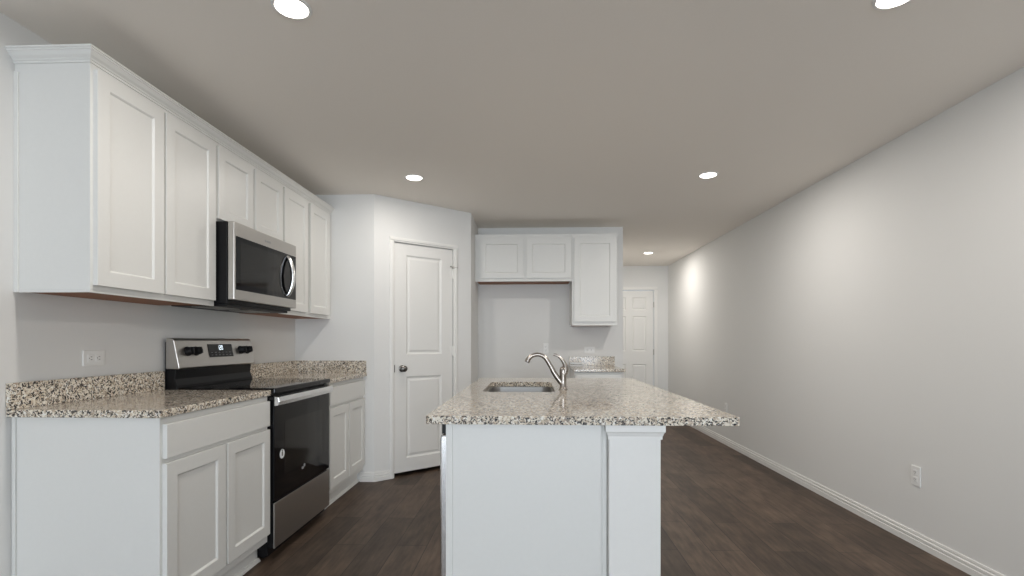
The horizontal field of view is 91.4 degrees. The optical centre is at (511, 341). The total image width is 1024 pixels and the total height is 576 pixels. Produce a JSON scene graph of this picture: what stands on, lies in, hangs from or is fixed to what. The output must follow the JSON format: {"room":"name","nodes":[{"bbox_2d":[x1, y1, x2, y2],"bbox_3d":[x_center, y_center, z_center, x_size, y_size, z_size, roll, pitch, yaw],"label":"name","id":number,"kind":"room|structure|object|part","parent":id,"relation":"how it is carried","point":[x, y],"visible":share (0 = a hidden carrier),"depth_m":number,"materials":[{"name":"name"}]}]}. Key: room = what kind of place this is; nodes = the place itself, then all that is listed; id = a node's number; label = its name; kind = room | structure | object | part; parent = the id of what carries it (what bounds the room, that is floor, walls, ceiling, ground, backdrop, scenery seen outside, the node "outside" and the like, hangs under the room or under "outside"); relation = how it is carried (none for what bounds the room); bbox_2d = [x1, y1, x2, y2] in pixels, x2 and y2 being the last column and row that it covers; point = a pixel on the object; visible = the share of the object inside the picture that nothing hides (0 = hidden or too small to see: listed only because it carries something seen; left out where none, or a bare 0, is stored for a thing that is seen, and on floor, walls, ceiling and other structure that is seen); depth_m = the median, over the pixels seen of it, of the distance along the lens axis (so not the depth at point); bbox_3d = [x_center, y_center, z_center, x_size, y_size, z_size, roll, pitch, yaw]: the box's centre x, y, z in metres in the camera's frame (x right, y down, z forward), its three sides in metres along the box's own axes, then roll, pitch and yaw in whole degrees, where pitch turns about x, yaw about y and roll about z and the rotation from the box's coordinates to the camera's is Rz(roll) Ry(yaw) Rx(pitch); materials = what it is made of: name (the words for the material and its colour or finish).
{"room":"kitchen","nodes":[
{"label":"kitchen","id":0,"kind":"room"},
{"bbox_2d":[0,12,294,575],"bbox_3d":[-2.058,-0.035,0.333,0.100,2.440,10.700,0,0,2],"label":"wall","id":1,"kind":"structure","parent":0,"point":[43,336],"depth_m":2.14,"materials":[{"name":"paint"}]},
{"bbox_2d":[6,371,164,409],"bbox_3d":[-1.919,0.209,2.323,0.020,0.102,0.809,0,0,2],"label":"backsplash","id":2,"kind":"structure","parent":1,"relation":"attached to","point":[19,395],"depth_m":2.21,"materials":[{"name":"stone"}]},
{"bbox_2d":[82,350,104,365],"bbox_3d":[-1.925,0.074,2.304,0.009,0.070,0.115,0,0,2],"label":"wall outlet","id":3,"kind":"object","parent":1,"relation":"attached to","point":[94,357],"visible":1,"depth_m":2.30,"materials":[{"name":"white plastic"}]},
{"bbox_2d":[88,354,93,361],"bbox_3d":[-1.923,0.074,2.283,0.003,0.034,0.030,0,0,2],"label":"receptacle","id":4,"kind":"object","parent":3,"relation":"attached to","point":[90,356],"depth_m":2.28,"materials":[{"name":"grey plastic"}]},
{"bbox_2d":[96,354,101,361],"bbox_3d":[-1.921,0.074,2.325,0.003,0.034,0.030,0,0,2],"label":"receptacle","id":5,"kind":"object","parent":3,"relation":"attached to","point":[98,356],"depth_m":2.32,"materials":[{"name":"grey plastic"}]},
{"bbox_2d":[13,62,215,305],"bbox_3d":[-1.767,-0.654,2.323,0.324,0.921,0.763,0,0,2],"label":"upper cabinet","id":6,"kind":"object","parent":1,"relation":"attached to","point":[114,193],"visible":1,"depth_m":1.99,"materials":[{"name":"paint"}]},
{"bbox_3d":[-1.786,-0.201,2.334,0.285,0.006,0.743,0,0,2],"label":"panel","id":7,"kind":"part","parent":6,"relation":"part of","materials":[{"name":"wood"}]},
{"bbox_3d":[-1.622,-0.644,2.131,0.019,0.844,0.354,0,0,2],"label":"door","id":8,"kind":"part","parent":6,"relation":"part of","materials":[{"name":"paint"}]},
{"bbox_3d":[-1.634,-0.199,2.321,0.020,0.010,0.757,0,0,2],"label":"rail","id":9,"kind":"part","parent":6,"relation":"part of","materials":[{"name":"paint"}]},
{"bbox_3d":[-1.607,-0.644,2.504,0.019,0.844,0.364,0,0,2],"label":"door","id":10,"kind":"part","parent":6,"relation":"part of","materials":[{"name":"paint"}]},
{"bbox_2d":[214,141,282,240],"bbox_3d":[-1.737,-0.885,3.066,0.324,0.460,0.724,0,0,2],"label":"upper cabinet","id":11,"kind":"object","parent":1,"relation":"attached to","point":[246,195],"visible":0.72,"depth_m":2.98,"materials":[{"name":"paint"}]},
{"bbox_2d":[171,221,295,312],"bbox_3d":[-1.663,-0.422,3.058,0.467,0.461,0.711,0,0,2],"label":"microwave","id":12,"kind":"object","parent":11,"relation":"attached to","point":[256,270],"visible":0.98,"depth_m":2.88,"materials":[{"name":"silver metal"}]},
{"bbox_3d":[-1.502,-0.441,3.053,0.036,0.424,0.710,0,0,2],"label":"door","id":13,"kind":"part","parent":12,"relation":"part of","materials":[{"name":"silver metal"}]},
{"bbox_3d":[-1.451,-0.430,3.278,0.062,0.270,0.031,0,0,2],"label":"handle","id":14,"kind":"part","parent":12,"relation":"part of","materials":[{"name":"silver metal"}]},
{"bbox_3d":[-1.592,-0.868,2.880,0.019,0.395,0.336,0,0,2],"label":"door","id":15,"kind":"part","parent":11,"relation":"part of","materials":[{"name":"paint"}]},
{"bbox_3d":[-1.577,-0.868,3.241,0.019,0.395,0.338,0,0,2],"label":"door","id":16,"kind":"part","parent":11,"relation":"part of","materials":[{"name":"paint"}]},
{"bbox_2d":[250,361,295,377],"bbox_3d":[-1.857,0.209,3.868,0.020,0.102,0.765,0,0,2],"label":"backsplash","id":17,"kind":"structure","parent":1,"relation":"attached to","point":[257,370],"depth_m":3.86,"materials":[{"name":"stone"}]},
{"bbox_2d":[241,183,329,318],"bbox_3d":[-1.706,-0.654,3.846,0.324,0.921,0.837,0,0,2],"label":"upper cabinet","id":18,"kind":"object","parent":1,"relation":"attached to","point":[306,226],"visible":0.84,"depth_m":3.84,"materials":[{"name":"paint"}]},
{"bbox_2d":[5,44,334,213],"bbox_3d":[-1.728,-1.111,3.087,0.341,0.051,2.354,0,0,2],"label":"crown molding","id":19,"kind":"structure","parent":18,"relation":"attached to","point":[53,53],"depth_m":2.17,"materials":[{"name":"paint"}]},
{"bbox_3d":[-1.725,-0.201,3.856,0.285,0.006,0.819,0,0,2],"label":"panel","id":20,"kind":"part","parent":18,"relation":"part of","materials":[{"name":"wood"}]},
{"bbox_3d":[-1.562,-0.644,3.614,0.019,0.844,0.358,0,0,2],"label":"door","id":21,"kind":"part","parent":18,"relation":"part of","materials":[{"name":"paint"}]},
{"bbox_3d":[-1.573,-0.199,3.840,0.020,0.010,0.837,0,0,2],"label":"rail","id":22,"kind":"part","parent":18,"relation":"part of","materials":[{"name":"paint"}]},
{"bbox_3d":[-1.546,-0.644,4.015,0.019,0.844,0.356,0,0,2],"label":"door","id":23,"kind":"part","parent":18,"relation":"part of","materials":[{"name":"paint"}]},
{"bbox_2d":[295,194,477,480],"bbox_3d":[-1.006,-0.035,4.734,1.971,2.440,0.559,0,0,-39],"label":"wall","id":24,"kind":"structure","parent":0,"point":[362,226],"depth_m":4.26,"materials":[{"name":"paint"}]},
{"bbox_2d":[296,361,365,372],"bbox_3d":[-1.544,0.209,4.248,0.615,0.102,0.020,0,0,2],"label":"backsplash","id":25,"kind":"structure","parent":24,"relation":"attached to","point":[301,366],"depth_m":4.24,"materials":[{"name":"stone"}]},
{"bbox_2d":[360,470,389,481],"bbox_3d":[-1.166,1.146,4.263,0.254,0.078,0.060,0,0,-20],"label":"baseboard","id":26,"kind":"structure","parent":24,"relation":"attached to","point":[381,475],"depth_m":4.24,"materials":[{"name":"paint"}]},
{"bbox_2d":[390,236,457,478],"bbox_3d":[-0.790,0.134,4.547,0.690,2.102,0.100,0,0,-39],"label":"door","id":27,"kind":"structure","parent":24,"relation":"in","point":[422,350],"depth_m":4.53,"materials":[{"name":"paint"}]},
{"bbox_3d":[-0.953,0.235,4.393,0.060,0.060,0.065,0,0,-39],"label":"knob","id":28,"kind":"part","parent":27,"relation":"part of","materials":[{"name":"silver metal"}]},
{"bbox_2d":[0,0,1023,265],"bbox_3d":[0.176,-1.305,1.659,4.460,0.100,13.530,0,0,2],"label":"ceiling","id":29,"kind":"structure","parent":0,"point":[510,113],"depth_m":2.44,"materials":[{"name":"paint"}]},
{"bbox_2d":[270,0,311,19],"bbox_3d":[-0.826,-1.249,1.875,0.144,0.012,0.144,0,0,2],"label":"recessed light","id":30,"kind":"object","parent":29,"relation":"in","point":[291,9],"visible":1,"depth_m":1.87,"materials":[{"name":"white plastic"}]},
{"bbox_2d":[405,174,423,180],"bbox_3d":[-0.745,-1.249,3.813,0.144,0.012,0.144,0,0,2],"label":"recessed light","id":31,"kind":"object","parent":29,"relation":"in","point":[413,177],"visible":1,"depth_m":3.79,"materials":[{"name":"white plastic"}]},
{"bbox_2d":[698,172,718,177],"bbox_3d":[1.473,-1.249,3.754,0.144,0.012,0.144,0,0,2],"label":"recessed light","id":32,"kind":"object","parent":29,"relation":"in","point":[705,174],"visible":1,"depth_m":3.73,"materials":[{"name":"white plastic"}]},
{"bbox_2d":[872,0,910,9],"bbox_3d":[1.395,-1.249,1.816,0.144,0.012,0.144,0,0,2],"label":"recessed light","id":33,"kind":"object","parent":29,"relation":"in","point":[876,4],"visible":1,"depth_m":1.84,"materials":[{"name":"white plastic"}]},
{"bbox_2d":[478,227,622,378],"bbox_3d":[-0.316,-0.035,5.577,3.062,2.440,0.120,0,0,2],"label":"wall","id":34,"kind":"structure","parent":0,"point":[515,321],"depth_m":5.50,"materials":[{"name":"paint"}]},
{"bbox_2d":[475,234,571,284],"bbox_3d":[0.122,-0.871,5.325,1.001,0.488,0.349,0,0,2],"label":"upper cabinet","id":35,"kind":"object","parent":34,"relation":"attached to","point":[500,259],"visible":1,"depth_m":5.16,"materials":[{"name":"paint"}]},
{"bbox_3d":[-0.108,-0.863,5.169,0.449,0.412,0.019,0,0,2],"label":"door","id":36,"kind":"part","parent":35,"relation":"part of","materials":[{"name":"paint"}]},
{"bbox_3d":[0.117,-0.633,5.179,1.001,0.012,0.020,0,0,2],"label":"rail","id":37,"kind":"part","parent":35,"relation":"part of","materials":[{"name":"paint"}]},
{"bbox_3d":[0.124,-0.636,5.344,0.970,0.006,0.310,0,0,2],"label":"panel","id":38,"kind":"part","parent":35,"relation":"part of","materials":[{"name":"wood"}]},
{"bbox_3d":[0.379,-0.863,5.149,0.455,0.412,0.019,0,0,2],"label":"door","id":39,"kind":"part","parent":35,"relation":"part of","materials":[{"name":"paint"}]},
{"bbox_2d":[543,343,547,352],"bbox_3d":[0.369,0.070,5.485,0.056,0.110,0.009,0,0,2],"label":"wall outlet","id":40,"kind":"object","parent":34,"relation":"attached to","point":[545,345],"visible":1,"depth_m":5.48,"materials":[{"name":"white plastic"}]},
{"bbox_2d":[584,347,594,352],"bbox_3d":[0.847,0.087,5.466,0.115,0.070,0.009,0,0,2],"label":"wall outlet","id":41,"kind":"object","parent":34,"relation":"attached to","point":[586,349],"visible":1,"depth_m":5.46,"materials":[{"name":"white plastic"}]},
{"bbox_2d":[569,356,614,365],"bbox_3d":[0.871,0.209,5.460,0.495,0.102,0.020,0,0,2],"label":"backsplash","id":42,"kind":"structure","parent":34,"relation":"attached to","point":[587,360],"depth_m":5.45,"materials":[{"name":"stone"}]},
{"bbox_2d":[570,233,616,325],"bbox_3d":[0.854,-0.642,5.296,0.460,0.946,0.349,0,0,2],"label":"upper cabinet","id":43,"kind":"object","parent":34,"relation":"attached to","point":[593,285],"visible":0.98,"depth_m":5.13,"materials":[{"name":"paint"}]},
{"bbox_3d":[0.849,-0.174,5.150,0.460,0.010,0.020,0,0,2],"label":"rail","id":44,"kind":"part","parent":43,"relation":"part of","materials":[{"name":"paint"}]},
{"bbox_2d":[243,426,970,575],"bbox_3d":[0.176,1.235,1.659,4.460,0.100,13.530,0,0,2],"label":"floor","id":45,"kind":"structure","parent":0,"point":[724,512],"depth_m":3.14,"materials":[{"name":"brown wood"}]},
{"bbox_2d":[11,396,269,575],"bbox_3d":[-1.623,0.738,2.321,0.607,0.895,0.788,0,0,2],"label":"base cabinet","id":46,"kind":"object","parent":45,"relation":"on","point":[186,494],"visible":0.86,"depth_m":1.94,"materials":[{"name":"paint"}]},
{"bbox_3d":[-1.648,0.738,1.936,0.588,0.895,0.006,0,0,2],"label":"panel","id":47,"kind":"part","parent":46,"relation":"part of","materials":[{"name":"paint"}]},
{"bbox_2d":[6,371,270,417],"bbox_3d":[-1.623,0.224,2.311,0.612,0.132,0.809,0,0,2],"label":"countertop","id":48,"kind":"structure","parent":46,"relation":"on","point":[144,394],"depth_m":2.13,"materials":[{"name":"stone"}]},
{"bbox_3d":[-1.337,0.753,2.122,0.019,0.564,0.374,0,0,2],"label":"door","id":49,"kind":"part","parent":46,"relation":"part of","materials":[{"name":"paint"}]},
{"bbox_3d":[-1.329,0.386,2.317,0.019,0.134,0.763,0,0,2],"label":"drawer","id":50,"kind":"part","parent":46,"relation":"part of","materials":[{"name":"paint"}]},
{"bbox_3d":[-1.321,0.753,2.511,0.019,0.564,0.374,0,0,2],"label":"door","id":51,"kind":"part","parent":46,"relation":"part of","materials":[{"name":"paint"}]},
{"bbox_3d":[-1.384,1.176,2.327,0.018,0.018,0.756,0,0,2],"label":"shoe molding","id":52,"kind":"part","parent":46,"relation":"part of","materials":[{"name":"paint"}]},
{"bbox_2d":[165,338,332,557],"bbox_3d":[-1.567,0.582,3.093,0.642,1.207,0.750,0,0,2],"label":"range","id":53,"kind":"object","parent":45,"relation":"on","point":[299,407],"visible":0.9,"depth_m":2.98,"materials":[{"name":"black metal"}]},
{"bbox_3d":[-1.815,0.052,2.817,0.042,0.054,0.054,0,0,2],"label":"knob","id":54,"kind":"part","parent":53,"relation":"part of","materials":[{"name":"black plastic"}]},
{"bbox_3d":[-1.812,0.052,2.887,0.042,0.054,0.054,0,0,2],"label":"knob","id":55,"kind":"part","parent":53,"relation":"part of","materials":[{"name":"black plastic"}]},
{"bbox_3d":[-1.794,0.052,3.332,0.042,0.054,0.054,0,0,2],"label":"knob","id":56,"kind":"part","parent":53,"relation":"part of","materials":[{"name":"black plastic"}]},
{"bbox_3d":[-1.791,0.052,3.402,0.042,0.054,0.054,0,0,2],"label":"knob","id":57,"kind":"part","parent":53,"relation":"part of","materials":[{"name":"black plastic"}]},
{"bbox_2d":[179,378,329,393],"bbox_3d":[-1.538,0.265,3.092,0.540,0.030,0.750,0,0,2],"label":"cooktop","id":58,"kind":"object","parent":53,"relation":"in","point":[276,385],"depth_m":3.00,"materials":[{"name":"grey glass"}]},
{"bbox_3d":[-1.293,0.580,3.082,0.034,0.574,0.738,0,0,2],"label":"oven door","id":59,"kind":"part","parent":53,"relation":"part of","materials":[{"name":"black glass"}]},
{"bbox_3d":[-1.278,1.000,3.082,0.006,0.246,0.738,0,0,2],"label":"storage drawer","id":60,"kind":"part","parent":53,"relation":"part of","materials":[{"name":"silver metal"}]},
{"bbox_3d":[-1.261,0.322,3.081,0.030,0.053,0.738,0,0,2],"label":"handle","id":61,"kind":"part","parent":53,"relation":"part of","materials":[{"name":"silver metal"}]},
{"bbox_2d":[324,377,364,508],"bbox_3d":[-1.561,0.738,3.874,0.607,0.895,0.768,0,0,2],"label":"base cabinet","id":62,"kind":"object","parent":45,"relation":"on","point":[346,401],"visible":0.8,"depth_m":3.81,"materials":[{"name":"paint"}]},
{"bbox_2d":[250,361,366,383],"bbox_3d":[-1.557,0.224,3.866,0.620,0.132,0.785,0,0,2],"label":"countertop","id":63,"kind":"structure","parent":62,"relation":"on","point":[337,371],"depth_m":4.13,"materials":[{"name":"stone"}]},
{"bbox_3d":[-1.274,0.753,3.680,0.019,0.564,0.353,0,0,2],"label":"door","id":64,"kind":"part","parent":62,"relation":"part of","materials":[{"name":"paint"}]},
{"bbox_3d":[-1.322,1.176,3.875,0.018,0.018,0.748,0,0,2],"label":"shoe molding","id":65,"kind":"part","parent":62,"relation":"part of","materials":[{"name":"paint"}]},
{"bbox_3d":[-1.267,0.386,3.865,0.019,0.134,0.722,0,0,2],"label":"drawer","id":66,"kind":"part","parent":62,"relation":"part of","materials":[{"name":"paint"}]},
{"bbox_3d":[-1.260,0.753,4.049,0.019,0.564,0.353,0,0,2],"label":"door","id":67,"kind":"part","parent":62,"relation":"part of","materials":[{"name":"paint"}]},
{"bbox_2d":[440,424,445,575],"bbox_3d":[0.028,0.742,2.125,0.563,0.887,0.604,0,0,2],"label":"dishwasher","id":68,"kind":"object","parent":45,"relation":"on","point":[443,436],"visible":0.08,"depth_m":1.83,"materials":[{"name":"silver metal"}]},
{"bbox_2d":[446,386,606,575],"bbox_3d":[0.077,0.738,2.674,0.599,0.895,1.771,0,0,2],"label":"base cabinet","id":69,"kind":"object","parent":45,"relation":"on","point":[522,500],"visible":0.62,"depth_m":1.79,"materials":[{"name":"paint"}]},
{"bbox_3d":[-0.226,0.738,1.802,0.024,0.895,0.006,0,0,2],"label":"trim","id":70,"kind":"part","parent":69,"relation":"part of","materials":[{"name":"paint"}]},
{"bbox_2d":[426,378,739,425],"bbox_3d":[0.278,0.275,2.676,1.094,0.030,1.870,0,0,2],"label":"countertop","id":71,"kind":"structure","parent":69,"relation":"on","point":[586,401],"depth_m":2.02,"materials":[{"name":"stone"}]},
{"bbox_2d":[487,386,552,391],"bbox_3d":[0.047,0.390,2.928,0.414,0.197,0.685,0,0,2],"label":"sink","id":72,"kind":"object","parent":71,"relation":"in","point":[499,388],"visible":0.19,"depth_m":3.25,"materials":[{"name":"silver metal"}]},
{"bbox_2d":[525,352,568,389],"bbox_3d":[0.190,0.159,2.740,0.240,0.202,0.050,0,0,2],"label":"faucet","id":73,"kind":"object","parent":71,"relation":"on","point":[561,380],"visible":1,"depth_m":2.73,"materials":[{"name":"silver metal"}]},
{"bbox_3d":[0.268,0.121,2.736,0.083,0.116,0.037,0,0,2],"label":"lever","id":74,"kind":"part","parent":73,"relation":"part of","materials":[{"name":"silver metal"}]},
{"bbox_2d":[570,369,621,377],"bbox_3d":[0.850,0.738,5.161,0.457,0.895,0.619,0,0,2],"label":"base cabinet","id":75,"kind":"object","parent":45,"relation":"on","point":[573,374],"visible":0.1,"depth_m":4.86,"materials":[{"name":"paint"}]},
{"bbox_2d":[569,356,625,371],"bbox_3d":[0.862,0.224,5.152,0.500,0.132,0.635,0,0,2],"label":"countertop","id":76,"kind":"structure","parent":75,"relation":"on","point":[590,363],"depth_m":5.44,"materials":[{"name":"stone"}]},
{"bbox_2d":[569,362,582,365],"bbox_3d":[0.695,0.239,5.412,0.140,0.039,0.070,0,0,2],"label":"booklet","id":77,"kind":"object","parent":76,"relation":"on","point":[570,362],"visible":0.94,"depth_m":5.38,"materials":[{"name":"white paper"}]},
{"bbox_3d":[0.838,0.386,4.861,0.430,0.134,0.019,0,0,2],"label":"drawer","id":78,"kind":"part","parent":75,"relation":"part of","materials":[{"name":"paint"}]},
{"bbox_2d":[605,425,665,575],"bbox_3d":[0.469,0.738,2.646,0.208,0.895,1.794,0,0,2],"label":"island post","id":79,"kind":"object","parent":45,"relation":"on","point":[633,452],"visible":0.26,"depth_m":1.76,"materials":[{"name":"paint"}]},
{"bbox_3d":[0.469,0.317,2.646,0.208,0.053,1.794,0,0,2],"label":"cap molding","id":80,"kind":"part","parent":79,"relation":"part of","materials":[{"name":"paint"}]},
{"bbox_2d":[623,266,667,390],"bbox_3d":[1.890,-0.035,8.321,1.368,2.440,0.120,0,0,2],"label":"wall","id":81,"kind":"structure","parent":0,"point":[633,276],"depth_m":8.24,"materials":[{"name":"paint"}]},
{"bbox_2d":[623,287,657,387],"bbox_3d":[1.934,0.138,8.250,0.925,2.095,0.100,0,0,2],"label":"door","id":82,"kind":"structure","parent":81,"relation":"in","point":[638,351],"depth_m":8.26,"materials":[{"name":"paint"}]},
{"bbox_2d":[668,67,1023,575],"bbox_3d":[2.355,-0.035,1.572,0.100,2.440,13.530,0,0,2],"label":"wall","id":83,"kind":"structure","parent":0,"point":[864,327],"depth_m":3.08,"materials":[{"name":"paint"}]},
{"bbox_2d":[691,426,1004,575],"bbox_3d":[2.298,1.146,1.574,0.014,0.078,13.330,0,0,2],"label":"baseboard","id":84,"kind":"structure","parent":83,"relation":"attached to","point":[967,565],"depth_m":3.25,"materials":[{"name":"paint"}]},
{"bbox_2d":[911,465,920,486],"bbox_3d":[2.354,0.781,2.916,0.009,0.115,0.070,0,0,2],"label":"wall outlet","id":85,"kind":"object","parent":83,"relation":"attached to","point":[915,471],"visible":1,"depth_m":2.91,"materials":[{"name":"white plastic"}]}
]}

